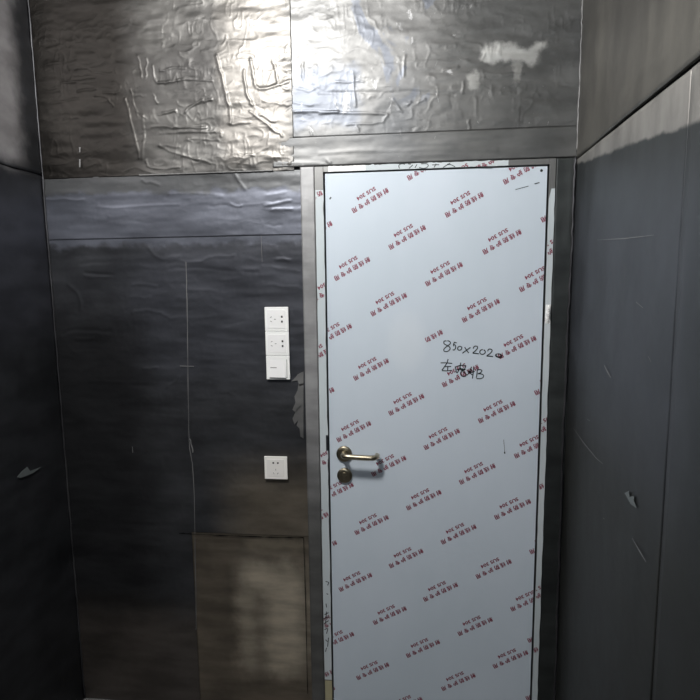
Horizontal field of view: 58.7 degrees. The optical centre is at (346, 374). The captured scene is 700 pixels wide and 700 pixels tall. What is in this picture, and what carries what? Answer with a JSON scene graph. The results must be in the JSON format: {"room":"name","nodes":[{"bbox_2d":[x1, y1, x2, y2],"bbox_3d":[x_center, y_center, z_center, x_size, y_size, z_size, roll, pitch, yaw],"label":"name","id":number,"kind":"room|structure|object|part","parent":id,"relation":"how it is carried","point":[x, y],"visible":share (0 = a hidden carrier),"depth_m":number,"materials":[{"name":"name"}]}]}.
{"room":"radiology room","nodes":[
{"label":"radiology room","id":0,"kind":"room"},
{"bbox_2d":[0,0,84,699],"bbox_3d":[-1.409,0.212,0.280,0.160,2.850,4.200,0,8,7],"label":"wall","id":1,"kind":"structure","parent":0,"point":[40,658],"depth_m":2.15,"materials":[{"name":"black"}]},
{"bbox_2d":[83,698,112,699],"bbox_3d":[-0.399,1.676,0.374,2.159,0.100,4.500,0,8,7],"label":"floor","id":2,"kind":"structure","parent":0,"point":[84,698],"depth_m":2.53,"materials":[{"name":"concrete"}]},
{"bbox_2d":[27,0,582,699],"bbox_3d":[-0.157,-0.100,2.287,2.159,2.850,0.165,0,8,7],"label":"wall","id":3,"kind":"structure","parent":0,"point":[181,142],"depth_m":2.21,"materials":[{"name":"black"}]},
{"bbox_2d":[264,456,287,478],"bbox_3d":[-0.258,0.340,2.283,0.086,0.086,0.011,0,8,7],"label":"power socket","id":4,"kind":"object","parent":3,"relation":"attached to","point":[276,467],"visible":1,"depth_m":2.28,"materials":[{"name":"white plastic"}]},
{"bbox_2d":[264,307,288,330],"bbox_3d":[-0.247,-0.198,2.201,0.086,0.086,0.011,0,8,7],"label":"power socket","id":5,"kind":"object","parent":3,"relation":"attached to","point":[276,318],"visible":1,"depth_m":2.20,"materials":[{"name":"white plastic"}]},
{"bbox_2d":[265,331,289,355],"bbox_3d":[-0.245,-0.112,2.214,0.086,0.086,0.011,0,8,7],"label":"power socket","id":6,"kind":"object","parent":3,"relation":"attached to","point":[277,342],"visible":1,"depth_m":2.21,"materials":[{"name":"white plastic"}]},
{"bbox_2d":[266,356,289,379],"bbox_3d":[-0.245,-0.026,2.225,0.086,0.086,0.014,0,8,7],"label":"light switch","id":7,"kind":"object","parent":3,"relation":"attached to","point":[277,367],"visible":1,"depth_m":2.22,"materials":[{"name":"white plastic"}]},
{"bbox_2d":[314,158,555,699],"bbox_3d":[0.302,0.303,2.247,0.796,2.052,0.193,0,8,7],"label":"door","id":8,"kind":"structure","parent":3,"relation":"in","point":[434,279],"depth_m":2.20,"materials":[{"name":"silver metal"}]},
{"bbox_3d":[-0.070,0.245,2.254,0.007,0.058,0.011,0,8,7],"label":"strike plate","id":9,"kind":"part","parent":8,"relation":"part of","materials":[{"name":"black metal"}]},
{"bbox_3d":[-0.008,0.285,2.245,0.057,0.057,0.010,0,8,7],"label":"handle","id":10,"kind":"part","parent":8,"relation":"part of","materials":[{"name":"gold metal"}]},
{"bbox_3d":[0.048,0.287,2.206,0.140,0.023,0.057,0,8,7],"label":"lever","id":11,"kind":"part","parent":8,"relation":"part of","materials":[{"name":"gold metal"}]},
{"bbox_2d":[555,0,699,699],"bbox_3d":[0.575,0.222,0.038,0.159,2.850,4.200,0,8,7],"label":"wall","id":12,"kind":"structure","parent":0,"point":[629,620],"depth_m":1.46,"materials":[{"name":"black"}]}
]}

